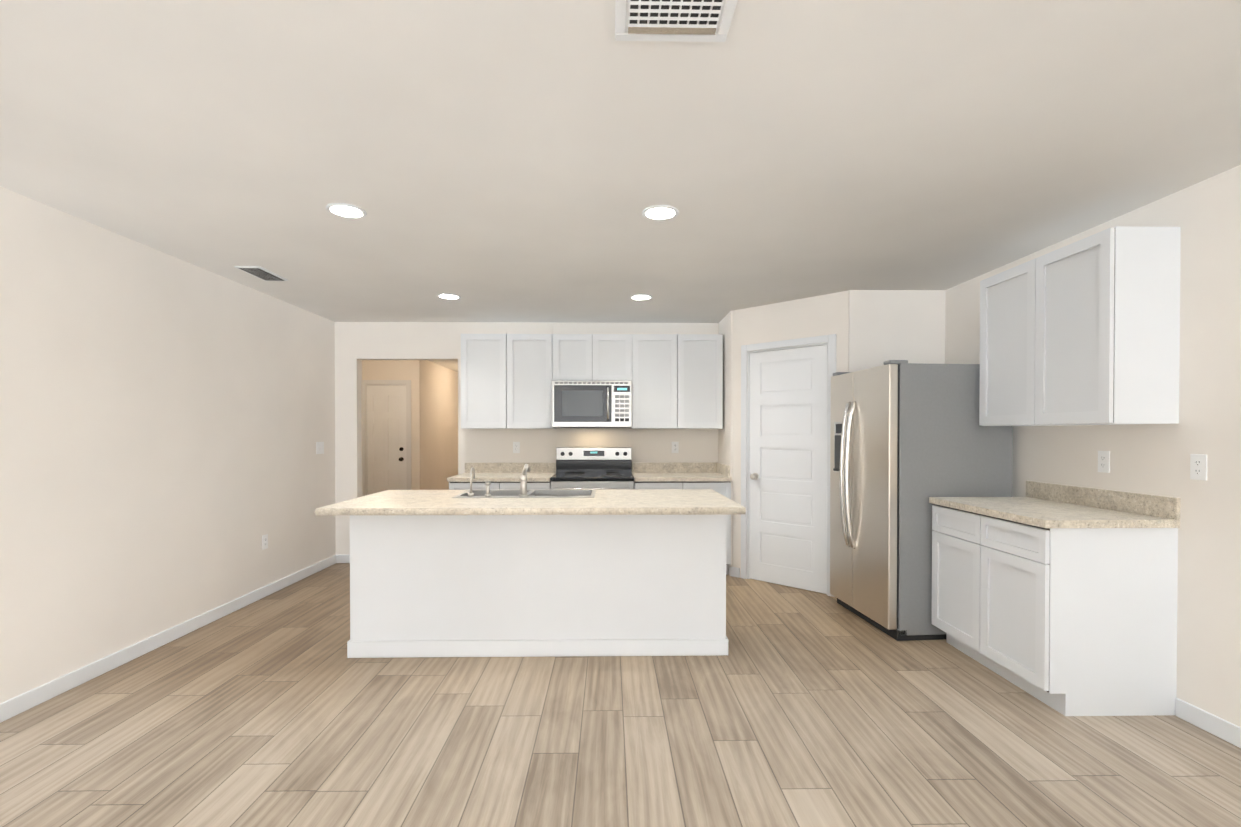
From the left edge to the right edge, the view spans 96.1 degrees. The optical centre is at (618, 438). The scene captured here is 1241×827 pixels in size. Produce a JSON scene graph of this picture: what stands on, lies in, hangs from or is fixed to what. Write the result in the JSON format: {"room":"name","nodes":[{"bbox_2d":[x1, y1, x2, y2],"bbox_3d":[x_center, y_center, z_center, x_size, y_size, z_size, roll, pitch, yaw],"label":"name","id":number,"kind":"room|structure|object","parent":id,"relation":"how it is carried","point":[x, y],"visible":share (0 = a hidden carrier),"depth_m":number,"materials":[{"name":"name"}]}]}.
{"room":"kitchen","nodes":[
{"label":"kitchen","id":0,"kind":"room"},
{"bbox_2d":[0,187,335,702],"bbox_3d":[-2.857,0.084,1.230,0.120,2.440,8.820,0,1,-1],"label":"wall","id":1,"kind":"structure","parent":0,"point":[167,422],"depth_m":3.27,"materials":[{"name":"paint"}]},
{"bbox_2d":[0,555,339,722],"bbox_3d":[-2.790,1.261,1.302,0.017,0.085,8.700,0,1,-1],"label":"baseboard","id":2,"kind":"structure","parent":1,"relation":"attached to","point":[12,707],"depth_m":3.27,"materials":[{"name":"white wood"}]},
{"bbox_2d":[262,534,267,549],"bbox_3d":[-2.845,0.835,4.488,0.007,0.115,0.070,0,1,-1],"label":"electrical outlet","id":3,"kind":"object","parent":1,"relation":"attached to","point":[264,541],"visible":1,"depth_m":4.48,"materials":[{"name":"white plastic"}]},
{"bbox_2d":[316,442,323,453],"bbox_3d":[-2.856,0.092,5.341,0.012,0.115,0.140,0,1,-1],"label":"light switch","id":4,"kind":"object","parent":1,"relation":"attached to","point":[319,447],"visible":1,"depth_m":5.33,"materials":[{"name":"white plastic"}]},
{"bbox_2d":[362,360,409,379],"bbox_3d":[-3.600,0.021,8.289,1.080,2.440,0.120,0,1,-1],"label":"wall","id":5,"kind":"structure","parent":0,"point":[371,369],"depth_m":8.22,"materials":[{"name":"paint"}]},
{"bbox_2d":[362,380,410,495],"bbox_3d":[-3.425,0.192,8.286,0.726,2.098,0.136,0,1,-1],"label":"door frame","id":6,"kind":"structure","parent":5,"relation":"attached to","point":[365,383],"depth_m":8.22,"materials":[{"name":"white wood"}]},
{"bbox_2d":[367,385,406,494],"bbox_3d":[-3.424,0.227,8.226,0.574,2.014,0.106,0,1,-1],"label":"hall door","id":7,"kind":"structure","parent":5,"relation":"in","point":[386,437],"depth_m":8.24,"materials":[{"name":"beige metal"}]},
{"bbox_2d":[410,360,457,489],"bbox_3d":[-3.018,0.011,9.399,0.120,2.440,2.320,0,1,-1],"label":"wall","id":8,"kind":"structure","parent":0,"point":[434,426],"depth_m":8.89,"materials":[{"name":"paint"}]},
{"bbox_2d":[335,322,718,554],"bbox_3d":[-0.849,0.044,5.733,6.800,2.440,0.120,0,1,-1],"label":"wall","id":9,"kind":"structure","parent":0,"point":[356,343],"depth_m":5.66,"materials":[{"name":"paint"}]},
{"bbox_2d":[461,334,512,428],"bbox_3d":[-1.265,-0.549,5.497,0.501,0.910,0.326,0,1,-1],"label":"upper cabinet","id":10,"kind":"object","parent":9,"relation":"attached to","point":[508,379],"depth_m":5.34,"materials":[{"name":"white wood"}]},
{"bbox_2d":[513,442,519,452],"bbox_3d":[-1.038,0.095,5.666,0.070,0.115,0.007,0,1,-1],"label":"electrical outlet","id":11,"kind":"object","parent":9,"relation":"attached to","point":[516,447],"visible":1,"depth_m":5.66,"materials":[{"name":"white plastic"}]},
{"bbox_2d":[513,334,555,428],"bbox_3d":[-0.887,-0.549,5.503,0.499,0.910,0.326,0,1,-1],"label":"upper cabinet","id":12,"kind":"object","parent":9,"relation":"attached to","point":[532,353],"depth_m":5.35,"materials":[{"name":"white wood"}]},
{"bbox_2d":[463,462,714,473],"bbox_3d":[-0.269,0.299,5.674,2.578,0.102,0.019,0,1,-1],"label":"backsplash","id":13,"kind":"structure","parent":9,"relation":"attached to","point":[680,467],"depth_m":5.66,"materials":[{"name":"beige stone"}]},
{"bbox_2d":[553,334,632,381],"bbox_3d":[-0.256,-0.777,5.511,0.764,0.455,0.326,0,1,-1],"label":"upper cabinet","id":14,"kind":"object","parent":9,"relation":"attached to","point":[576,357],"depth_m":5.35,"materials":[{"name":"white wood"}]},
{"bbox_2d":[552,381,631,427],"bbox_3d":[-0.255,-0.322,5.457,0.760,0.445,0.443,0,1,-1],"label":"microwave","id":15,"kind":"object","parent":14,"relation":"attached to","point":[591,404],"visible":1,"depth_m":5.28,"materials":[{"name":"silver metal"}]},
{"bbox_2d":[631,334,684,428],"bbox_3d":[0.376,-0.549,5.523,0.499,0.910,0.326,0,1,-1],"label":"upper cabinet","id":16,"kind":"object","parent":9,"relation":"attached to","point":[658,384],"depth_m":5.37,"materials":[{"name":"white wood"}]},
{"bbox_2d":[672,442,678,452],"bbox_3d":[0.578,0.094,5.692,0.070,0.115,0.007,0,1,-1],"label":"electrical outlet","id":17,"kind":"object","parent":9,"relation":"attached to","point":[675,447],"visible":1,"depth_m":5.69,"materials":[{"name":"white plastic"}]},
{"bbox_2d":[685,334,722,428],"bbox_3d":[0.754,-0.549,5.529,0.501,0.910,0.326,0,1,-1],"label":"upper cabinet","id":18,"kind":"object","parent":9,"relation":"attached to","point":[703,352],"depth_m":5.38,"materials":[{"name":"white wood"}]},
{"bbox_2d":[0,563,1240,826],"bbox_3d":[-0.757,1.307,3.735,6.920,0.050,13.740,0,1,-1],"label":"floor","id":19,"kind":"structure","parent":0,"point":[798,707],"depth_m":2.39,"materials":[{"name":"wood"}]},
{"bbox_2d":[449,482,550,489],"bbox_3d":[-1.084,0.829,5.365,0.917,0.876,0.621,0,1,-1],"label":"base cabinet","id":20,"kind":"object","parent":19,"relation":"on","point":[452,485],"depth_m":5.06,"materials":[{"name":"laminate"}]},
{"bbox_2d":[447,474,553,481],"bbox_3d":[-1.089,0.372,5.354,0.927,0.038,0.634,0,1,-1],"label":"countertop","id":21,"kind":"structure","parent":20,"relation":"on","point":[461,477],"depth_m":5.04,"materials":[{"name":"beige stone"}]},
{"bbox_2d":[347,517,727,657],"bbox_3d":[-0.474,0.845,3.614,2.238,0.876,0.684,0,1,-1],"label":"kitchen island","id":22,"kind":"object","parent":19,"relation":"on","point":[541,573],"depth_m":3.28,"materials":[{"name":"laminate"}]},
{"bbox_2d":[315,497,745,516],"bbox_3d":[-0.469,0.391,3.237,2.300,0.038,0.488,0,1,-1],"label":"island countertop","id":23,"kind":"structure","parent":22,"relation":"on","point":[360,506],"depth_m":3.09,"materials":[{"name":"beige stone"}]},
{"bbox_2d":[519,464,530,496],"bbox_3d":[-0.598,0.266,3.588,0.063,0.199,0.304,0,1,-1],"label":"faucet","id":24,"kind":"object","parent":23,"relation":"on","point":[523,483],"visible":1,"depth_m":3.50,"materials":[{"name":"silver metal"}]},
{"bbox_2d":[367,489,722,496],"bbox_3d":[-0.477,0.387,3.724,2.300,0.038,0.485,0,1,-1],"label":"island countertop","id":25,"kind":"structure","parent":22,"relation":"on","point":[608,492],"depth_m":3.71,"materials":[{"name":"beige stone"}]},
{"bbox_2d":[464,467,474,496],"bbox_3d":[-0.944,0.276,3.544,0.063,0.181,0.104,0,1,-1],"label":"sprayer","id":26,"kind":"object","parent":25,"relation":"on","point":[470,494],"visible":1,"depth_m":3.50,"materials":[{"name":"silver metal"}]},
{"bbox_2d":[485,481,490,496],"bbox_3d":[-0.824,0.319,3.536,0.040,0.094,0.090,0,1,-1],"label":"soap dispenser","id":27,"kind":"object","parent":25,"relation":"on","point":[487,484],"visible":1,"depth_m":3.50,"materials":[{"name":"silver metal"}]},
{"bbox_2d":[455,490,594,496],"bbox_3d":[-0.596,0.463,3.685,0.884,0.198,0.454,0,1,-1],"label":"sink","id":28,"kind":"object","parent":25,"relation":"in","point":[477,493],"depth_m":3.88,"materials":[{"name":"silver metal"}]},
{"bbox_2d":[550,447,633,489],"bbox_3d":[-0.242,0.681,5.333,0.758,1.172,0.701,0,1,-1],"label":"range","id":29,"kind":"object","parent":19,"relation":"on","point":[591,468],"visible":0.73,"depth_m":5.58,"materials":[{"name":"silver metal"}]},
{"bbox_2d":[634,478,731,574],"bbox_3d":[0.582,0.829,5.391,0.885,0.876,0.621,0,1,-1],"label":"base cabinet","id":30,"kind":"object","parent":19,"relation":"on","point":[724,488],"depth_m":5.09,"materials":[{"name":"laminate"}]},
{"bbox_2d":[632,474,730,481],"bbox_3d":[0.582,0.372,5.381,0.885,0.038,0.634,0,1,-1],"label":"countertop","id":31,"kind":"structure","parent":30,"relation":"on","point":[638,477],"depth_m":5.07,"materials":[{"name":"beige stone"}]},
{"bbox_2d":[830,360,1012,640],"bbox_3d":[2.040,0.392,3.935,0.910,1.777,0.800,0,1,-5],"label":"fridge","id":32,"kind":"object","parent":19,"relation":"on","point":[907,440],"visible":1,"depth_m":3.54,"materials":[{"name":"silver metal"}]},
{"bbox_2d":[929,481,1180,715],"bbox_3d":[2.277,0.780,3.047,0.634,1.016,0.939,0,1,-1],"label":"base cabinet","id":33,"kind":"object","parent":19,"relation":"on","point":[1061,598],"visible":1,"depth_m":2.60,"materials":[{"name":"laminate"}]},
{"bbox_2d":[0,0,1240,371],"bbox_3d":[-0.757,-1.183,3.713,6.920,0.050,13.740,0,1,-1],"label":"ceiling","id":34,"kind":"structure","parent":0,"point":[508,160],"depth_m":2.13,"materials":[{"name":"paint"}]},
{"bbox_2d":[234,266,287,280],"bbox_3d":[-2.500,-1.153,3.916,0.170,0.012,0.340,0,1,-1],"label":"ceiling vent","id":35,"kind":"object","parent":34,"relation":"in","point":[264,274],"visible":0.98,"depth_m":3.89,"materials":[{"name":"white metal"}]},
{"bbox_2d":[326,203,366,218],"bbox_3d":[-1.373,-1.146,2.813,0.188,0.011,0.188,0,1,-1],"label":"recessed light","id":36,"kind":"object","parent":34,"relation":"in","point":[344,210],"visible":1,"depth_m":2.80,"materials":[{"name":"white"}]},
{"bbox_2d":[437,293,460,299],"bbox_3d":[-1.391,-1.162,4.573,0.188,0.011,0.188,0,1,-1],"label":"recessed light","id":37,"kind":"object","parent":34,"relation":"in","point":[448,296],"visible":0.96,"depth_m":4.56,"materials":[{"name":"white"}]},
{"bbox_2d":[630,294,651,299],"bbox_3d":[0.186,-1.162,4.599,0.188,0.011,0.188,0,1,-1],"label":"recessed light","id":38,"kind":"object","parent":34,"relation":"in","point":[640,297],"visible":0.98,"depth_m":4.60,"materials":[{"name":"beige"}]},
{"bbox_2d":[642,205,678,220],"bbox_3d":[0.213,-1.146,2.839,0.188,0.011,0.188,0,1,-1],"label":"recessed light","id":39,"kind":"object","parent":34,"relation":"in","point":[660,212],"visible":1,"depth_m":2.83,"materials":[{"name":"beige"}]},
{"bbox_2d":[615,0,737,41],"bbox_3d":[0.149,-1.131,1.488,0.315,0.013,0.200,0,1,-1],"label":"ceiling vent","id":40,"kind":"object","parent":34,"relation":"in","point":[679,20],"visible":1,"depth_m":1.50,"materials":[{"name":"silver metal"}]},
{"bbox_2d":[718,290,944,577],"bbox_3d":[1.797,0.050,5.050,1.531,2.440,1.330,0,1,-1],"label":"wall","id":41,"kind":"structure","parent":0,"point":[872,328],"depth_m":4.45,"materials":[{"name":"paint"}]},
{"bbox_2d":[715,462,730,477],"bbox_3d":[1.014,0.302,5.415,0.020,0.102,0.540,0,1,-1],"label":"backsplash","id":42,"kind":"structure","parent":41,"relation":"attached to","point":[720,468],"depth_m":5.39,"materials":[{"name":"beige stone"}]},
{"bbox_2d":[741,334,835,596],"bbox_3d":[1.461,0.218,4.797,0.861,2.108,0.116,0,1,43],"label":"door frame","id":43,"kind":"structure","parent":41,"relation":"attached to","point":[830,340],"depth_m":5.00,"materials":[{"name":"white wood"}]},
{"bbox_2d":[749,345,827,593],"bbox_3d":[1.440,0.252,4.782,0.546,2.024,0.521,0,1,-1],"label":"pantry door","id":44,"kind":"structure","parent":41,"relation":"in","point":[788,472],"depth_m":4.75,"materials":[{"name":"white wood"}]},
{"bbox_2d":[945,165,1240,726],"bbox_3d":[2.681,0.083,1.379,0.120,2.440,8.940,0,1,-1],"label":"wall","id":45,"kind":"structure","parent":0,"point":[1154,459],"depth_m":2.52,"materials":[{"name":"paint"}]},
{"bbox_2d":[979,226,1180,425],"bbox_3d":[2.431,-0.527,3.038,0.326,0.910,0.915,0,1,-1],"label":"upper cabinet","id":46,"kind":"object","parent":45,"relation":"attached to","point":[1085,331],"visible":1,"depth_m":2.71,"materials":[{"name":"white wood"}]},
{"bbox_2d":[1098,451,1109,472],"bbox_3d":[2.591,0.126,2.978,0.007,0.115,0.070,0,1,-1],"label":"electrical outlet","id":47,"kind":"object","parent":45,"relation":"attached to","point":[1104,461],"visible":1,"depth_m":2.97,"materials":[{"name":"white plastic"}]},
{"bbox_2d":[1190,454,1206,480],"bbox_3d":[2.599,0.130,2.498,0.007,0.115,0.070,0,1,-1],"label":"electrical outlet","id":48,"kind":"object","parent":45,"relation":"attached to","point":[1198,466],"visible":1,"depth_m":2.50,"materials":[{"name":"white plastic"}]},
{"bbox_2d":[1175,698,1240,747],"bbox_3d":[2.639,1.274,-0.184,0.013,0.085,5.555,0,1,-1],"label":"baseboard","id":49,"kind":"structure","parent":45,"relation":"attached to","point":[1223,729],"depth_m":2.44,"materials":[{"name":"white wood"}]}
]}

